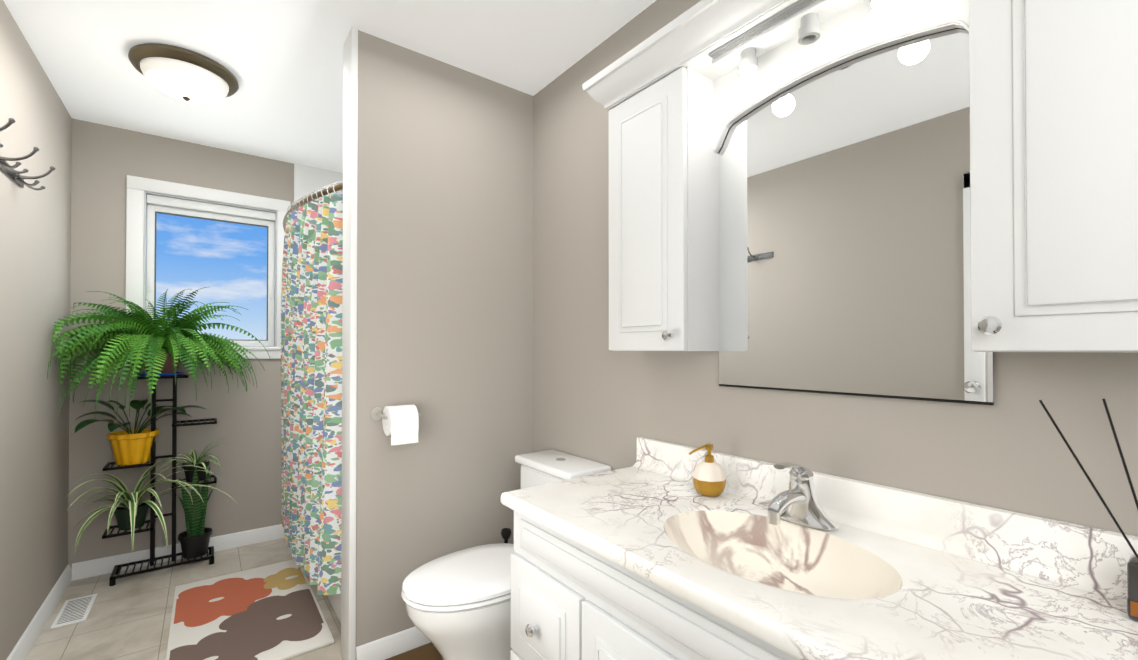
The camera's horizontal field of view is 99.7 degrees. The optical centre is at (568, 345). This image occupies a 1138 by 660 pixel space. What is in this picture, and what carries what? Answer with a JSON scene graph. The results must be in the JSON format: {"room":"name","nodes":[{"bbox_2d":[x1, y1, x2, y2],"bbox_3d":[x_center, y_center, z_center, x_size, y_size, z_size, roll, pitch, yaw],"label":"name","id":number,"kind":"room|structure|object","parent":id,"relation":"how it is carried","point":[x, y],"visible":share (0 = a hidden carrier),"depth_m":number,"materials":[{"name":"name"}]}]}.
{"room":"bathroom","nodes":[
{"label":"bathroom","id":0,"kind":"room"},
{"bbox_2d":[0,0,71,659],"bbox_3d":[-1.213,-0.001,0.567,0.100,2.440,5.050,0,-1,-37],"label":"wall","id":1,"kind":"structure","parent":0,"point":[35,253],"depth_m":1.97,"materials":[{"name":"beige paint"}]},
{"bbox_2d":[0,118,54,190],"bbox_3d":[-1.777,-0.643,1.493,0.108,0.094,1.000,0,-1,-37],"label":"wall hook","id":2,"kind":"object","parent":1,"relation":"attached to","point":[6,168],"visible":1,"depth_m":1.68,"materials":[{"name":"silver metal"}]},
{"bbox_2d":[6,564,71,659],"bbox_3d":[-1.766,1.183,1.386,0.015,0.086,2.860,0,-1,-37],"label":"baseboard","id":3,"kind":"structure","parent":1,"relation":"attached to","point":[21,650],"depth_m":2.07,"materials":[{"name":"white wood"}]},
{"bbox_2d":[25,538,342,659],"bbox_3d":[-0.443,1.274,1.137,2.030,0.100,5.050,0,-1,-37],"label":"floor","id":4,"kind":"structure","parent":0,"point":[128,617],"depth_m":2.23,"materials":[{"name":"tile"}]},
{"bbox_2d":[50,594,96,628],"bbox_3d":[-2.296,1.230,2.232,0.110,0.007,0.290,0,-1,-37],"label":"floor vent","id":5,"kind":"object","parent":4,"relation":"in","point":[74,610],"visible":1,"depth_m":2.21,"materials":[{"name":"white metal"}]},
{"bbox_2d":[47,287,269,585],"bbox_3d":[-2.053,0.459,2.503,0.873,1.552,0.708,0,-1,-37],"label":"plant stand","id":6,"kind":"object","parent":4,"relation":"on","point":[151,345],"visible":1,"depth_m":2.54,"materials":[{"name":"green plant"}]},
{"bbox_2d":[166,559,334,659],"bbox_3d":[-1.483,1.225,2.210,0.550,0.015,0.985,0,-1,-37],"label":"rug","id":7,"kind":"object","parent":4,"relation":"on","point":[271,612],"visible":1,"depth_m":2.14,"materials":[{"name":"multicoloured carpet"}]},
{"bbox_2d":[327,594,340,623],"bbox_3d":[-1.026,1.048,2.772,0.766,0.379,1.512,0,-1,-37],"label":"bathtub","id":8,"kind":"object","parent":4,"relation":"on","point":[335,600],"depth_m":2.17,"materials":[{"name":"white ceramic"}]},
{"bbox_2d":[385,642,442,659],"bbox_3d":[-0.413,1.222,1.671,0.520,0.012,0.665,0,-1,-37],"label":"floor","id":9,"kind":"structure","parent":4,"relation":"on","point":[428,651],"depth_m":1.89,"materials":[{"name":"brown"}]},
{"bbox_2d":[401,450,610,659],"bbox_3d":[-0.244,0.843,1.779,0.735,0.773,0.394,0,-1,-37],"label":"toilet","id":10,"kind":"object","parent":4,"relation":"on","point":[458,605],"visible":0.46,"depth_m":1.59,"materials":[{"name":"white ceramic"}]},
{"bbox_2d":[501,528,510,543],"bbox_3d":[-0.275,1.015,2.096,0.096,0.434,0.095,0,-1,-37],"label":"toilet brush","id":11,"kind":"object","parent":4,"relation":"on","point":[505,533],"visible":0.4,"depth_m":2.08,"materials":[{"name":"black plastic"}]},
{"bbox_2d":[501,501,812,659],"bbox_3d":[0.424,0.840,1.015,0.596,0.765,1.305,0,-1,-37],"label":"bathroom vanity","id":12,"kind":"object","parent":4,"relation":"on","point":[571,600],"depth_m":1.07,"materials":[{"name":"white wood"}]},
{"bbox_2d":[501,465,1137,659],"bbox_3d":[0.434,0.441,1.028,0.567,0.036,1.350,0,-1,-37],"label":"countertop","id":13,"kind":"structure","parent":12,"relation":"on","point":[946,602],"depth_m":0.82,"materials":[{"name":"white stone"}]},
{"bbox_2d":[689,444,725,496],"bbox_3d":[0.402,0.354,1.375,0.093,0.143,0.093,0,-1,-37],"label":"soap dispenser","id":14,"kind":"object","parent":13,"relation":"on","point":[709,477],"visible":1,"depth_m":1.35,"materials":[{"name":"white ceramic"}]},
{"bbox_2d":[645,505,908,608],"bbox_3d":[0.423,0.494,1.026,0.350,0.134,0.490,0,-1,-37],"label":"sink","id":15,"kind":"object","parent":13,"relation":"in","point":[834,570],"depth_m":1.13,"materials":[{"name":"beige ceramic"}]},
{"bbox_2d":[767,462,838,530],"bbox_3d":[0.523,0.347,1.128,0.180,0.152,0.160,0,-1,-37],"label":"faucet","id":16,"kind":"object","parent":13,"relation":"on","point":[797,502],"visible":1,"depth_m":1.12,"materials":[{"name":"silver metal"}]},
{"bbox_2d":[1039,399,1137,620],"bbox_3d":[0.908,0.254,0.717,0.123,0.331,0.279,0,-1,-37],"label":"reed diffuser","id":17,"kind":"object","parent":13,"relation":"on","point":[1132,588],"visible":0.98,"depth_m":0.75,"materials":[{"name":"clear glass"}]},
{"bbox_2d":[68,118,342,567],"bbox_3d":[-1.929,0.021,3.119,1.830,2.440,0.112,0,-1,-37],"label":"wall","id":18,"kind":"structure","parent":0,"point":[106,160],"depth_m":2.76,"materials":[{"name":"beige paint"}]},
{"bbox_2d":[72,524,284,580],"bbox_3d":[-2.212,1.195,2.831,1.012,0.086,0.015,0,-1,-37],"label":"baseboard","id":19,"kind":"structure","parent":18,"relation":"attached to","point":[92,568],"depth_m":2.75,"materials":[{"name":"white wood"}]},
{"bbox_2d":[126,175,289,359],"bbox_3d":[-2.165,-0.431,2.933,0.811,1.026,0.130,0,-1,-37],"label":"window","id":20,"kind":"structure","parent":18,"relation":"in","point":[147,200],"depth_m":2.87,"materials":[{"name":"white wood"}]},
{"bbox_2d":[283,183,342,230],"bbox_3d":[-1.369,-0.664,2.519,0.210,0.056,1.518,0,-1,-37],"label":"shower curtain rod","id":21,"kind":"object","parent":18,"relation":"attached to","point":[338,187],"visible":0.29,"depth_m":2.14,"materials":[{"name":"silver metal"}]},
{"bbox_2d":[281,181,342,594],"bbox_3d":[-1.391,0.181,2.491,0.176,1.729,1.340,0,-1,-37],"label":"shower curtain","id":22,"kind":"object","parent":21,"relation":"hanging from","point":[311,352],"visible":0.96,"depth_m":2.09,"materials":[{"name":"multicoloured fabric"}]},
{"bbox_2d":[3,0,655,172],"bbox_3d":[-0.443,-1.266,1.159,2.030,0.100,5.050,0,-1,-37],"label":"ceiling","id":23,"kind":"structure","parent":0,"point":[281,61],"depth_m":1.95,"materials":[{"name":"white paint"}]},
{"bbox_2d":[128,43,238,103],"bbox_3d":[-1.668,-1.137,2.093,0.376,0.140,0.376,0,-1,-37],"label":"ceiling light","id":24,"kind":"object","parent":23,"relation":"attached to","point":[184,74],"visible":1,"depth_m":2.00,"materials":[{"name":"white glass"}]},
{"bbox_2d":[356,30,532,646],"bbox_3d":[-0.527,0.012,2.117,0.798,2.440,0.120,0,-1,-37],"label":"wall","id":25,"kind":"structure","parent":0,"point":[445,251],"depth_m":2.02,"materials":[{"name":"beige paint"}]},
{"bbox_2d":[341,27,357,659],"bbox_3d":[-0.856,0.010,1.870,0.024,2.440,0.136,0,-1,-37],"label":"trim","id":26,"kind":"structure","parent":25,"relation":"attached to","point":[349,353],"depth_m":1.82,"materials":[{"name":"white wood"}]},
{"bbox_2d":[356,626,430,659],"bbox_3d":[-0.486,1.189,2.054,0.796,0.086,0.015,0,-1,-37],"label":"baseboard","id":27,"kind":"structure","parent":25,"relation":"attached to","point":[390,646],"depth_m":1.89,"materials":[{"name":"white wood"}]},
{"bbox_2d":[370,404,420,445],"bbox_3d":[-0.660,0.301,1.857,0.175,0.140,0.130,0,-1,-37],"label":"toilet paper","id":28,"kind":"object","parent":25,"relation":"attached to","point":[400,423],"visible":1,"depth_m":1.82,"materials":[{"name":"white paper"}]},
{"bbox_2d":[533,0,1137,536],"bbox_3d":[0.328,0.009,1.729,0.100,2.440,5.050,0,-1,-37],"label":"wall","id":29,"kind":"structure","parent":0,"point":[595,398],"depth_m":1.37,"materials":[{"name":"beige paint"}]},
{"bbox_2d":[598,28,673,350],"bbox_3d":[0.292,-0.390,1.546,0.177,1.014,0.325,0,-1,-37],"label":"upper cabinet","id":30,"kind":"object","parent":29,"relation":"attached to","point":[637,93],"depth_m":1.48,"materials":[{"name":"white wood"}]},
{"bbox_2d":[674,0,953,402],"bbox_3d":[0.583,-0.393,1.161,0.177,1.014,0.644,0,-1,-37],"label":"mirror","id":31,"kind":"object","parent":29,"relation":"attached to","point":[931,200],"depth_m":1.21,"materials":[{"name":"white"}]},
{"bbox_2d":[954,0,1137,404],"bbox_3d":[0.874,-0.396,0.776,0.177,1.014,0.325,0,-1,-37],"label":"upper cabinet","id":32,"kind":"object","parent":29,"relation":"attached to","point":[1046,91],"depth_m":0.77,"materials":[{"name":"white wood"}]}
]}

